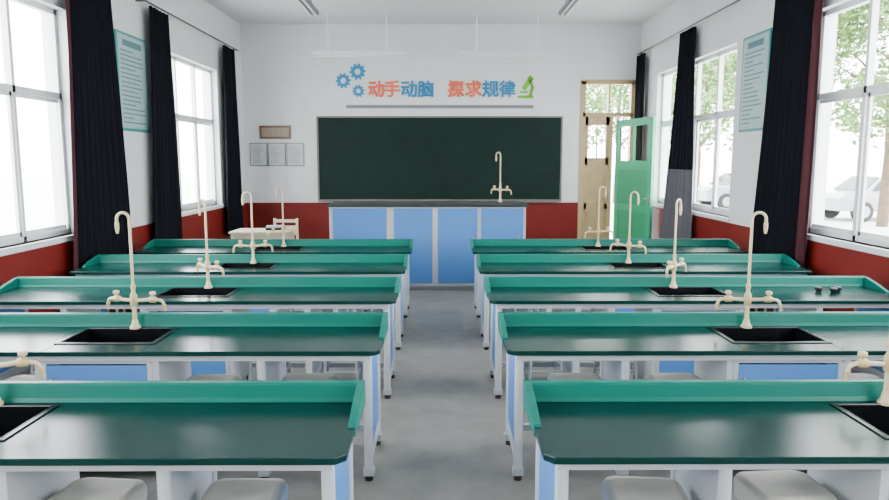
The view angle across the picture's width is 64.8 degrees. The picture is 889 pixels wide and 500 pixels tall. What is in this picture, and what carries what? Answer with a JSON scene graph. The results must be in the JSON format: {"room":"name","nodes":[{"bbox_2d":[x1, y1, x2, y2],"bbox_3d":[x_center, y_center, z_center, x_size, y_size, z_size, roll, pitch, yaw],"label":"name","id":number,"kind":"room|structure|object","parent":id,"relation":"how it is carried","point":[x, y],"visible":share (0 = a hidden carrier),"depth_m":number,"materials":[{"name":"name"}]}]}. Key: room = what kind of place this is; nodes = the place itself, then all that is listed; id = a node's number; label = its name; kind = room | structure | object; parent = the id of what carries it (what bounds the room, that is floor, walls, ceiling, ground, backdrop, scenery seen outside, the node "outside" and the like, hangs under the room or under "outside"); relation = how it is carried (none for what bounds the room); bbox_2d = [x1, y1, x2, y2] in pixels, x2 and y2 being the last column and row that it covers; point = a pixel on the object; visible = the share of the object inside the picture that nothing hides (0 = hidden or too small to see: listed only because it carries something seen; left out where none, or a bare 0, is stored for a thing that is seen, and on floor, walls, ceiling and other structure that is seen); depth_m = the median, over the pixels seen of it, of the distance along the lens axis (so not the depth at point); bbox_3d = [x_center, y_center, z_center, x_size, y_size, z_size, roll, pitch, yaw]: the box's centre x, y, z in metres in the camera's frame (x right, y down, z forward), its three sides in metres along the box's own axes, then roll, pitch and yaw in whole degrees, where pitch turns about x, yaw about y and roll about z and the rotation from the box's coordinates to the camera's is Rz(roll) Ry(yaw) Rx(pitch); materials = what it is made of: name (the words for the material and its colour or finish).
{"room":"science classroom","nodes":[
{"label":"science classroom","id":0,"kind":"room"},
{"bbox_2d":[0,0,245,256],"bbox_3d":[-3.737,-1.061,5.665,0.240,4.160,14.350,0,7,0],"label":"wall","id":1,"kind":"structure","parent":0,"point":[187,43],"depth_m":8.65,"materials":[{"name":"paint"}]},
{"bbox_2d":[0,0,73,254],"bbox_3d":[-3.673,-0.963,4.922,0.180,2.185,3.950,0,7,0],"label":"window","id":2,"kind":"structure","parent":1,"relation":"in","point":[9,89],"depth_m":6.21,"materials":[{"name":"white metal"}]},
{"bbox_2d":[0,203,247,312],"bbox_3d":[-3.611,0.520,5.869,0.012,0.970,14.350,0,7,0],"label":"wainscoting","id":3,"kind":"structure","parent":1,"relation":"attached to","point":[56,260],"depth_m":6.68,"materials":[{"name":"red paint"}]},
{"bbox_2d":[114,29,149,132],"bbox_3d":[-3.621,-1.935,8.145,0.019,1.100,0.790,0,7,0],"label":"poster","id":4,"kind":"object","parent":1,"relation":"attached to","point":[130,50],"visible":0.98,"depth_m":8.11,"materials":[{"name":"teal paper"}]},
{"bbox_2d":[135,0,238,50],"bbox_3d":[-3.577,-3.164,10.059,0.132,0.023,3.900,0,7,0],"label":"curtain rod","id":5,"kind":"object","parent":1,"relation":"attached to","point":[148,2],"visible":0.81,"depth_m":9.40,"materials":[{"name":"grey metal"}]},
{"bbox_2d":[149,6,182,238],"bbox_3d":[-3.529,-1.434,8.794,0.085,3.060,0.950,0,7,0],"label":"curtain","id":6,"kind":"object","parent":5,"relation":"hanging from","point":[167,196],"visible":0.9,"depth_m":8.78,"materials":[{"name":"fabric"}]},
{"bbox_2d":[223,45,243,235],"bbox_3d":[-3.546,-1.807,11.695,0.085,3.060,0.900,0,7,0],"label":"curtain","id":7,"kind":"object","parent":5,"relation":"hanging from","point":[232,144],"visible":0.97,"depth_m":11.61,"materials":[{"name":"fabric"}]},
{"bbox_2d":[171,55,224,215],"bbox_3d":[-3.703,-1.643,10.203,0.180,2.185,2.400,0,7,0],"label":"window","id":8,"kind":"structure","parent":1,"relation":"in","point":[193,119],"depth_m":10.58,"materials":[{"name":"white metal"}]},
{"bbox_3d":[-3.523,-1.930,0.463,0.132,0.023,4.050,0,7,0],"label":"curtain rod","id":9,"kind":"object","parent":1,"relation":"attached to","visible":0},
{"bbox_2d":[65,0,132,276],"bbox_3d":[-3.521,-1.216,7.098,0.085,3.060,1.330,0,7,0],"label":"curtain","id":10,"kind":"object","parent":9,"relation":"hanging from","point":[100,190],"visible":0.88,"depth_m":7.04,"materials":[{"name":"fabric"}]},
{"bbox_2d":[15,289,865,499],"bbox_3d":[-0.017,1.058,5.959,7.680,0.120,14.830,0,7,0],"label":"floor","id":11,"kind":"structure","parent":0,"point":[443,423],"depth_m":4.57,"materials":[{"name":"concrete"}]},
{"bbox_2d":[3,375,34,380],"bbox_3d":[-2.407,0.996,4.047,0.310,0.492,0.280,1,7,5],"label":"stool","id":12,"kind":"object","parent":11,"relation":"on","point":[18,377],"visible":0.06,"depth_m":4.06,"materials":[{"name":"grey plastic"}]},
{"bbox_2d":[30,365,34,374],"bbox_3d":[-2.971,0.828,5.351,0.310,0.492,0.280,0,7,-2],"label":"stool","id":13,"kind":"object","parent":11,"relation":"on","point":[32,372],"visible":0.03,"depth_m":5.24,"materials":[{"name":"grey"}]},
{"bbox_2d":[48,477,146,499],"bbox_3d":[-1.336,1.169,2.705,0.310,0.492,0.280,1,7,6],"label":"stool","id":14,"kind":"object","parent":11,"relation":"on","point":[88,488],"visible":1,"depth_m":2.70,"materials":[{"name":"grey plastic"}]},
{"bbox_2d":[0,380,364,499],"bbox_3d":[-1.869,1.000,2.715,3.068,0.824,0.612,0,7,0],"label":"lab bench","id":15,"kind":"object","parent":11,"relation":"on","point":[186,432],"visible":0.97,"depth_m":2.68,"materials":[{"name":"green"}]},
{"bbox_2d":[0,350,44,405],"bbox_3d":[-1.851,0.292,2.837,0.390,0.704,0.064,-1,7,-6],"label":"faucet","id":16,"kind":"object","parent":15,"relation":"on","point":[22,361],"visible":1,"depth_m":2.87,"materials":[{"name":"beige plastic"}]},
{"bbox_2d":[0,312,388,480],"bbox_3d":[-1.877,0.829,4.041,3.068,0.824,0.612,0,7,0],"label":"lab bench","id":17,"kind":"object","parent":11,"relation":"on","point":[68,346],"visible":0.73,"depth_m":3.95,"materials":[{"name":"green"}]},
{"bbox_2d":[106,211,166,328],"bbox_3d":[-1.858,0.121,4.163,0.390,0.704,0.064,1,7,8],"label":"faucet","id":18,"kind":"object","parent":17,"relation":"on","point":[133,300],"visible":1,"depth_m":4.17,"materials":[{"name":"beige"}]},
{"bbox_2d":[0,276,400,398],"bbox_3d":[-1.884,0.659,5.367,3.068,0.824,0.612,0,7,0],"label":"lab bench","id":19,"kind":"object","parent":11,"relation":"on","point":[179,293],"visible":0.59,"depth_m":5.35,"materials":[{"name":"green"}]},
{"bbox_2d":[196,199,224,288],"bbox_3d":[-1.865,-0.050,5.489,0.390,0.704,0.064,6,9,39],"label":"faucet","id":20,"kind":"object","parent":19,"relation":"on","point":[206,265],"visible":1,"depth_m":5.49,"materials":[{"name":"beige"}]},
{"bbox_2d":[187,374,241,379],"bbox_3d":[-1.350,0.993,4.066,0.310,0.492,0.280,0,7,0],"label":"stool","id":21,"kind":"object","parent":11,"relation":"on","point":[199,376],"visible":0.1,"depth_m":4.09,"materials":[{"name":"grey plastic"}]},
{"bbox_2d":[69,254,407,349],"bbox_3d":[-1.892,0.488,6.694,3.068,0.824,0.612,0,7,0],"label":"lab bench","id":22,"kind":"object","parent":11,"relation":"on","point":[100,265],"visible":0.4,"depth_m":6.79,"materials":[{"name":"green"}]},
{"bbox_2d":[233,191,272,263],"bbox_3d":[-1.873,-0.220,6.815,0.390,0.704,0.064,-2,7,-12],"label":"faucet","id":23,"kind":"object","parent":22,"relation":"on","point":[253,261],"visible":1,"depth_m":6.82,"materials":[{"name":"beige"}]},
{"bbox_2d":[200,478,288,499],"bbox_3d":[-0.771,1.169,2.704,0.310,0.492,0.280,0,7,0],"label":"stool","id":24,"kind":"object","parent":11,"relation":"on","point":[227,488],"visible":1,"depth_m":2.70,"materials":[{"name":"grey plastic"}]},
{"bbox_2d":[229,228,295,238],"bbox_3d":[-2.662,0.068,10.328,0.840,0.730,0.600,0,7,0],"label":"side table","id":25,"kind":"object","parent":11,"relation":"on","point":[241,233],"visible":0.38,"depth_m":10.03,"materials":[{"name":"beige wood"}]},
{"bbox_2d":[265,225,284,229],"bbox_3d":[-2.493,-0.330,10.329,0.280,0.060,0.200,-2,7,-12],"label":"book stack","id":26,"kind":"object","parent":25,"relation":"on","point":[268,227],"visible":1,"depth_m":10.24,"materials":[{"name":"white paper"}]},
{"bbox_2d":[248,361,290,379],"bbox_3d":[-1.348,0.824,5.383,0.310,0.492,0.280,0,7,0],"label":"stool","id":27,"kind":"object","parent":11,"relation":"on","point":[288,369],"visible":0.13,"depth_m":5.28,"materials":[{"name":"grey metal"}]},
{"bbox_2d":[133,239,413,317],"bbox_3d":[-1.899,0.317,8.020,3.068,0.824,0.612,0,7,0],"label":"lab bench","id":28,"kind":"object","parent":11,"relation":"on","point":[155,246],"visible":0.38,"depth_m":8.10,"materials":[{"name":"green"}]},
{"bbox_2d":[267,186,297,246],"bbox_3d":[-1.880,-0.391,8.141,0.390,0.704,0.064,-5,9,-34],"label":"faucet","id":29,"kind":"object","parent":28,"relation":"on","point":[273,231],"visible":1,"depth_m":8.14,"materials":[{"name":"beige"}]},
{"bbox_2d":[273,218,298,238],"bbox_3d":[-2.547,-0.079,11.117,0.400,0.820,0.400,0,7,0],"label":"wooden chair","id":30,"kind":"object","parent":11,"relation":"on","point":[275,220],"visible":0.26,"depth_m":11.23,"materials":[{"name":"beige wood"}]},
{"bbox_2d":[282,373,336,379],"bbox_3d":[-0.798,0.991,4.084,0.310,0.492,0.280,1,7,5],"label":"stool","id":31,"kind":"object","parent":11,"relation":"on","point":[293,376],"visible":0.11,"depth_m":4.10,"materials":[{"name":"grey plastic"}]},
{"bbox_2d":[323,361,362,379],"bbox_3d":[-0.780,0.828,5.352,0.310,0.492,0.280,0,7,-2],"label":"stool","id":32,"kind":"object","parent":11,"relation":"on","point":[326,364],"visible":0.2,"depth_m":5.25,"materials":[{"name":"grey metal"}]},
{"bbox_2d":[346,309,374,311],"bbox_3d":[-0.796,0.656,6.687,0.310,0.492,0.280,0,7,0],"label":"stool","id":33,"kind":"object","parent":11,"relation":"on","point":[347,310],"visible":0.02,"depth_m":6.57,"materials":[{"name":"grey metal"}]},
{"bbox_2d":[327,201,528,288],"bbox_3d":[-0.224,-0.080,9.789,2.690,1.160,0.780,0,7,0],"label":"bench","id":34,"kind":"object","parent":11,"relation":"on","point":[441,232],"visible":0.66,"depth_m":9.41,"materials":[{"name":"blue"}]},
{"bbox_2d":[491,152,511,201],"bbox_3d":[0.789,-1.034,9.894,0.390,0.704,0.064,7,10,44],"label":"faucet","id":35,"kind":"object","parent":34,"relation":"on","point":[500,189],"visible":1,"depth_m":9.90,"materials":[{"name":"beige"}]},
{"bbox_2d":[509,308,539,311],"bbox_3d":[0.767,0.653,6.712,0.310,0.492,0.280,-1,7,-6],"label":"stool","id":36,"kind":"object","parent":11,"relation":"on","point":[510,309],"visible":0.02,"depth_m":6.78,"materials":[{"name":"grey"}]},
{"bbox_2d":[524,361,563,379],"bbox_3d":[0.759,0.824,5.382,0.310,0.492,0.280,0,7,-4],"label":"stool","id":37,"kind":"object","parent":11,"relation":"on","point":[530,363],"visible":0.17,"depth_m":5.28,"materials":[{"name":"grey metal"}]},
{"bbox_2d":[547,373,601,379],"bbox_3d":[0.767,0.990,4.095,0.310,0.492,0.280,0,7,-1],"label":"stool","id":38,"kind":"object","parent":11,"relation":"on","point":[553,376],"visible":0.1,"depth_m":4.10,"materials":[{"name":"grey plastic"}]},
{"bbox_2d":[470,239,748,317],"bbox_3d":[1.841,0.315,8.040,3.068,0.824,0.612,0,7,0],"label":"lab bench","id":39,"kind":"object","parent":11,"relation":"on","point":[477,246],"visible":0.48,"depth_m":8.10,"materials":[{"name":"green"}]},
{"bbox_2d":[584,186,613,246],"bbox_3d":[1.800,-0.393,8.162,0.390,0.704,0.064,-2,8,-17],"label":"faucet","id":40,"kind":"object","parent":39,"relation":"on","point":[607,230],"visible":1,"depth_m":8.16,"materials":[{"name":"beige metal"}]},
{"bbox_2d":[593,361,637,379],"bbox_3d":[1.320,0.822,5.399,0.310,0.492,0.280,-1,7,-6],"label":"stool","id":41,"kind":"object","parent":11,"relation":"on","point":[595,368],"visible":0.08,"depth_m":5.31,"materials":[{"name":"grey metal"}]},
{"bbox_2d":[476,254,812,349],"bbox_3d":[1.848,0.485,6.714,3.068,0.824,0.612,0,7,0],"label":"lab bench","id":42,"kind":"object","parent":11,"relation":"on","point":[487,264],"visible":0.51,"depth_m":6.79,"materials":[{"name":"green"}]},
{"bbox_2d":[609,191,646,262],"bbox_3d":[1.807,-0.223,6.836,0.390,0.704,0.064,6,9,39],"label":"faucet","id":43,"kind":"object","parent":42,"relation":"on","point":[628,245],"visible":1,"depth_m":6.83,"materials":[{"name":"beige metal"}]},
{"bbox_2d":[602,476,688,499],"bbox_3d":[0.774,1.167,2.717,0.310,0.492,0.280,1,7,5],"label":"stool","id":44,"kind":"object","parent":11,"relation":"on","point":[613,487],"visible":1,"depth_m":2.70,"materials":[{"name":"grey plastic"}]},
{"bbox_2d":[645,373,700,379],"bbox_3d":[1.345,0.990,4.094,0.310,0.492,0.280,0,7,0],"label":"stool","id":45,"kind":"object","parent":11,"relation":"on","point":[650,376],"visible":0.09,"depth_m":4.10,"materials":[{"name":"grey plastic"}]},
{"bbox_2d":[484,276,888,398],"bbox_3d":[1.856,0.656,5.388,3.068,0.824,0.612,0,7,0],"label":"lab bench","id":46,"kind":"object","parent":11,"relation":"on","point":[569,293],"visible":0.55,"depth_m":5.35,"materials":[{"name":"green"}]},
{"bbox_2d":[665,199,686,287],"bbox_3d":[1.815,-0.052,5.510,0.064,0.704,0.390,6,10,41],"label":"faucet","id":47,"kind":"object","parent":46,"relation":"on","point":[673,266],"visible":1,"depth_m":5.51,"materials":[{"name":"beige metal"}]},
{"bbox_2d":[814,286,822,292],"bbox_3d":[2.866,0.303,5.359,0.064,0.040,0.064,0,7,0],"label":"stopper","id":48,"kind":"object","parent":46,"relation":"on","point":[818,289],"visible":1,"depth_m":5.34,"materials":[{"name":"black"}]},
{"bbox_2d":[829,287,837,293],"bbox_3d":[2.956,0.308,5.319,0.064,0.040,0.064,0,7,0],"label":"stopper","id":49,"kind":"object","parent":46,"relation":"on","point":[833,290],"visible":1,"depth_m":5.30,"materials":[{"name":"black"}]},
{"bbox_2d":[498,312,888,480],"bbox_3d":[1.863,0.827,4.062,3.068,0.824,0.612,0,7,0],"label":"lab bench","id":50,"kind":"object","parent":11,"relation":"on","point":[778,345],"visible":0.7,"depth_m":3.96,"materials":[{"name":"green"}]},
{"bbox_2d":[715,211,781,328],"bbox_3d":[1.822,0.118,4.184,0.390,0.704,0.064,1,7,5],"label":"faucet","id":51,"kind":"object","parent":50,"relation":"on","point":[747,299],"visible":1,"depth_m":4.18,"materials":[{"name":"beige"}]},
{"bbox_2d":[523,379,888,499],"bbox_3d":[1.871,0.997,2.736,3.068,0.824,0.612,0,7,0],"label":"lab bench","id":52,"kind":"object","parent":11,"relation":"on","point":[837,430],"visible":0.98,"depth_m":2.68,"materials":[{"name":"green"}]},
{"bbox_2d":[844,341,888,405],"bbox_3d":[1.829,0.289,2.857,0.390,0.704,0.064,0,7,0],"label":"faucet","id":53,"kind":"object","parent":52,"relation":"on","point":[862,362],"visible":1,"depth_m":2.87,"materials":[{"name":"beige"}]},
{"bbox_2d":[733,470,836,499],"bbox_3d":[1.332,1.160,2.773,0.310,0.492,0.280,-1,7,-5],"label":"stool","id":54,"kind":"object","parent":11,"relation":"on","point":[771,484],"visible":1,"depth_m":2.73,"materials":[{"name":"plastic"},{"name":"metal"}]},
{"bbox_2d":[849,373,880,378],"bbox_3d":[2.401,0.991,4.082,0.310,0.492,0.280,0,7,1],"label":"stool","id":55,"kind":"object","parent":11,"relation":"on","point":[851,375],"visible":0.06,"depth_m":4.10,"materials":[{"name":"grey plastic"}]},
{"bbox_2d":[240,24,641,225],"bbox_3d":[-0.058,-1.993,12.909,7.680,4.160,0.265,0,7,0],"label":"wall","id":56,"kind":"structure","parent":0,"point":[284,84],"depth_m":12.65,"materials":[{"name":"paint"}]},
{"bbox_2d":[259,126,290,138],"bbox_3d":[-3.082,-2.144,12.746,0.570,0.240,0.034,0,7,0],"label":"wall plaque","id":57,"kind":"object","parent":56,"relation":"attached to","point":[265,132],"visible":1,"depth_m":12.73,"materials":[{"name":"brown wood"}]},
{"bbox_2d":[249,143,304,165],"bbox_3d":[-3.062,-1.748,12.801,0.990,0.420,0.025,0,7,0],"label":"notice board","id":58,"kind":"object","parent":56,"relation":"attached to","point":[275,155],"visible":1,"depth_m":12.79,"materials":[{"name":"grey paper"}]},
{"bbox_2d":[247,202,577,238],"bbox_3d":[-0.589,-0.396,12.996,6.113,0.970,0.012,0,7,0],"label":"wainscoting","id":59,"kind":"structure","parent":56,"relation":"attached to","point":[544,220],"depth_m":12.96,"materials":[{"name":"red paint"}]},
{"bbox_2d":[316,116,562,201],"bbox_3d":[-0.087,-1.660,12.787,4.480,1.550,0.109,0,7,0],"label":"chalkboard","id":60,"kind":"object","parent":56,"relation":"attached to","point":[360,158],"visible":0.98,"depth_m":12.81,"materials":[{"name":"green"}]},
{"bbox_2d":[577,80,635,238],"bbox_3d":[2.977,-1.506,12.920,1.010,3.190,0.120,0,7,0],"label":"door","id":61,"kind":"structure","parent":56,"relation":"in","point":[594,173],"depth_m":12.87,"materials":[{"name":"beige wood"}]},
{"bbox_2d":[613,117,655,238],"bbox_3d":[3.295,-1.062,12.290,0.094,2.450,1.223,-2,8,-15],"label":"door","id":62,"kind":"structure","parent":56,"relation":"in","point":[630,176],"depth_m":12.21,"materials":[{"name":"painted wood"},{"name":"glass"},{"name":"metal"}]},
{"bbox_2d":[205,0,677,23],"bbox_3d":[-0.017,-3.201,5.411,7.680,0.150,14.830,0,7,0],"label":"ceiling","id":63,"kind":"structure","parent":0,"point":[241,11],"depth_m":11.38,"materials":[{"name":"paint"}]},
{"bbox_2d":[297,0,318,16],"bbox_3d":[-1.921,-3.522,9.719,0.140,0.313,1.240,0,7,0],"label":"tube light","id":64,"kind":"object","parent":63,"relation":"attached to","point":[307,5],"depth_m":9.82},
{"bbox_2d":[312,14,405,56],"bbox_3d":[-1.438,-3.591,11.730,1.570,0.690,0.120,0,7,0],"label":"light","id":65,"kind":"object","parent":63,"relation":"hanging from","point":[328,53],"visible":1,"depth_m":11.73,"materials":[{"name":"white metal"}]},
{"bbox_2d":[460,14,556,56],"bbox_3d":[1.072,-3.593,11.744,1.610,0.690,0.120,0,7,0],"label":"light","id":66,"kind":"object","parent":63,"relation":"hanging from","point":[476,53],"visible":1,"depth_m":11.74,"materials":[{"name":"white metal"}]},
{"bbox_2d":[558,0,580,16],"bbox_3d":[1.759,-3.525,9.740,0.140,0.313,1.240,0,7,0],"label":"tube light","id":67,"kind":"object","parent":63,"relation":"attached to","point":[569,5],"depth_m":9.84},
{"bbox_2d":[641,0,888,256],"bbox_3d":[3.703,-1.067,5.706,0.240,4.160,14.350,0,7,0],"label":"wall","id":68,"kind":"structure","parent":0,"point":[727,28],"depth_m":8.79,"materials":[{"name":"paint"}]},
{"bbox_2d":[637,0,740,54],"bbox_3d":[3.491,-3.166,10.073,0.132,0.023,4.750,0,7,0],"label":"curtain rod","id":69,"kind":"object","parent":68,"relation":"attached to","point":[736,1],"visible":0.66,"depth_m":9.63,"materials":[{"name":"grey metal"}]},
{"bbox_2d":[634,53,645,160],"bbox_3d":[3.439,-1.903,12.438,0.084,3.060,0.400,0,7,0],"label":"curtain","id":70,"kind":"object","parent":69,"relation":"hanging from","point":[640,62],"visible":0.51,"depth_m":12.29,"materials":[{"name":"fabric"}]},
{"bbox_2d":[660,26,695,238],"bbox_3d":[3.452,-1.627,10.296,0.085,3.060,1.300,0,7,0],"label":"curtain","id":71,"kind":"object","parent":69,"relation":"hanging from","point":[679,180],"visible":0.94,"depth_m":10.11,"materials":[{"name":"fabric"}]},
{"bbox_2d":[652,46,736,221],"bbox_3d":[3.617,-1.645,10.219,0.180,2.185,3.250,0,7,0],"label":"window","id":72,"kind":"structure","parent":68,"relation":"in","point":[719,114],"depth_m":9.87,"materials":[{"name":"white metal"}]},
{"bbox_2d":[739,28,771,131],"bbox_3d":[3.559,-1.922,8.040,0.019,1.100,0.700,0,7,0],"label":"poster","id":73,"kind":"object","parent":68,"relation":"attached to","point":[756,47],"visible":0.99,"depth_m":8.02,"materials":[{"name":"teal paper"}]},
{"bbox_2d":[651,206,888,311],"bbox_3d":[3.577,0.515,5.909,0.012,0.970,14.350,0,7,0],"label":"wainscoting","id":74,"kind":"structure","parent":68,"relation":"attached to","point":[824,259],"depth_m":6.66,"materials":[{"name":"red paint"}]},
{"bbox_2d":[807,0,888,255],"bbox_3d":[3.647,-0.972,4.987,0.180,2.185,4.000,0,7,0],"label":"window","id":75,"kind":"structure","parent":68,"relation":"in","point":[869,90],"depth_m":6.24,"materials":[{"name":"white metal"}]},
{"bbox_3d":[3.545,-1.935,0.502,0.132,0.023,4.050,0,7,0],"label":"curtain rod","id":76,"kind":"object","parent":68,"relation":"attached to","visible":0},
{"bbox_2d":[752,0,822,267],"bbox_3d":[3.469,-1.226,7.177,0.085,3.060,1.190,0,7,0],"label":"curtain","id":77,"kind":"object","parent":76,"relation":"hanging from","point":[783,187],"visible":0.88,"depth_m":7.02,"materials":[{"name":"fabric"}]},
{"label":"outside","id":78,"kind":"structure","parent":0,"visible":0},
{"bbox_2d":[0,177,888,238],"bbox_3d":[-0.097,-0.543,20.095,120.000,0.150,120.000,0,7,0],"label":"ground","id":79,"kind":"structure","parent":78,"point":[38,191],"depth_m":31.61,"materials":[{"name":"white"}]},
{"bbox_2d":[586,85,619,149],"bbox_3d":[3.558,-4.450,23.496,4.299,6.742,4.643,0,7,0],"label":"tree","id":80,"kind":"object","parent":79,"relation":"on","point":[603,100],"visible":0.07,"depth_m":22.21,"materials":[{"name":"green plant"}]},
{"bbox_2d":[586,85,629,202],"bbox_3d":[7.799,-6.100,31.522,3.954,7.964,5.119,0,7,0],"label":"tree","id":81,"kind":"object","parent":79,"relation":"on","point":[622,94],"visible":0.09,"depth_m":31.44,"materials":[{"name":"green plant"}]},
{"bbox_2d":[629,53,736,202],"bbox_3d":[8.975,-4.860,24.844,4.724,7.209,4.788,0,7,0],"label":"tree","id":82,"kind":"object","parent":79,"relation":"on","point":[705,83],"visible":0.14,"depth_m":24.58,"materials":[{"name":"green plant"}]},
{"bbox_2d":[670,59,735,201],"bbox_3d":[11.584,-6.323,32.692,5.574,8.109,4.147,-3,8,-24],"label":"tree","id":83,"kind":"object","parent":79,"relation":"on","point":[714,59],"visible":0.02,"depth_m":32.62,"materials":[{"name":"green plant"}]},
{"bbox_2d":[697,173,730,208],"bbox_3d":[12.356,-2.430,28.492,4.400,1.450,1.820,-1,7,-6],"label":"parked car","id":84,"kind":"object","parent":79,"relation":"on","point":[704,191],"visible":0.28,"depth_m":27.59,"materials":[{"name":"grey paint"}]},
{"bbox_2d":[700,1,888,151],"bbox_3d":[9.331,-3.768,18.817,4.301,6.582,4.725,-1,7,-7],"label":"tree","id":85,"kind":"object","parent":79,"relation":"on","point":[844,34],"visible":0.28,"depth_m":17.70,"materials":[{"name":"green plant"}]},
{"bbox_2d":[824,175,880,221],"bbox_3d":[14.486,-1.730,23.049,4.400,1.450,1.820,-1,7,-6],"label":"parked car","id":86,"kind":"object","parent":79,"relation":"on","point":[841,197],"visible":0.6,"depth_m":22.17,"materials":[{"name":"grey paint"}]},
{"bbox_2d":[830,7,888,226],"bbox_3d":[12.366,-4.759,20.350,4.979,8.155,5.084,0,7,0],"label":"tree","id":87,"kind":"object","parent":79,"relation":"on","point":[882,219],"visible":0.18,"depth_m":20.39,"materials":[{"name":"green plant"}]},
{"bbox_2d":[846,0,888,109],"bbox_3d":[11.447,-3.934,16.049,4.692,7.617,4.194,0,7,0],"label":"tree","id":88,"kind":"object","parent":79,"relation":"on","point":[883,1],"visible":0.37,"depth_m":16.62,"materials":[{"name":"green plant"}]}
]}

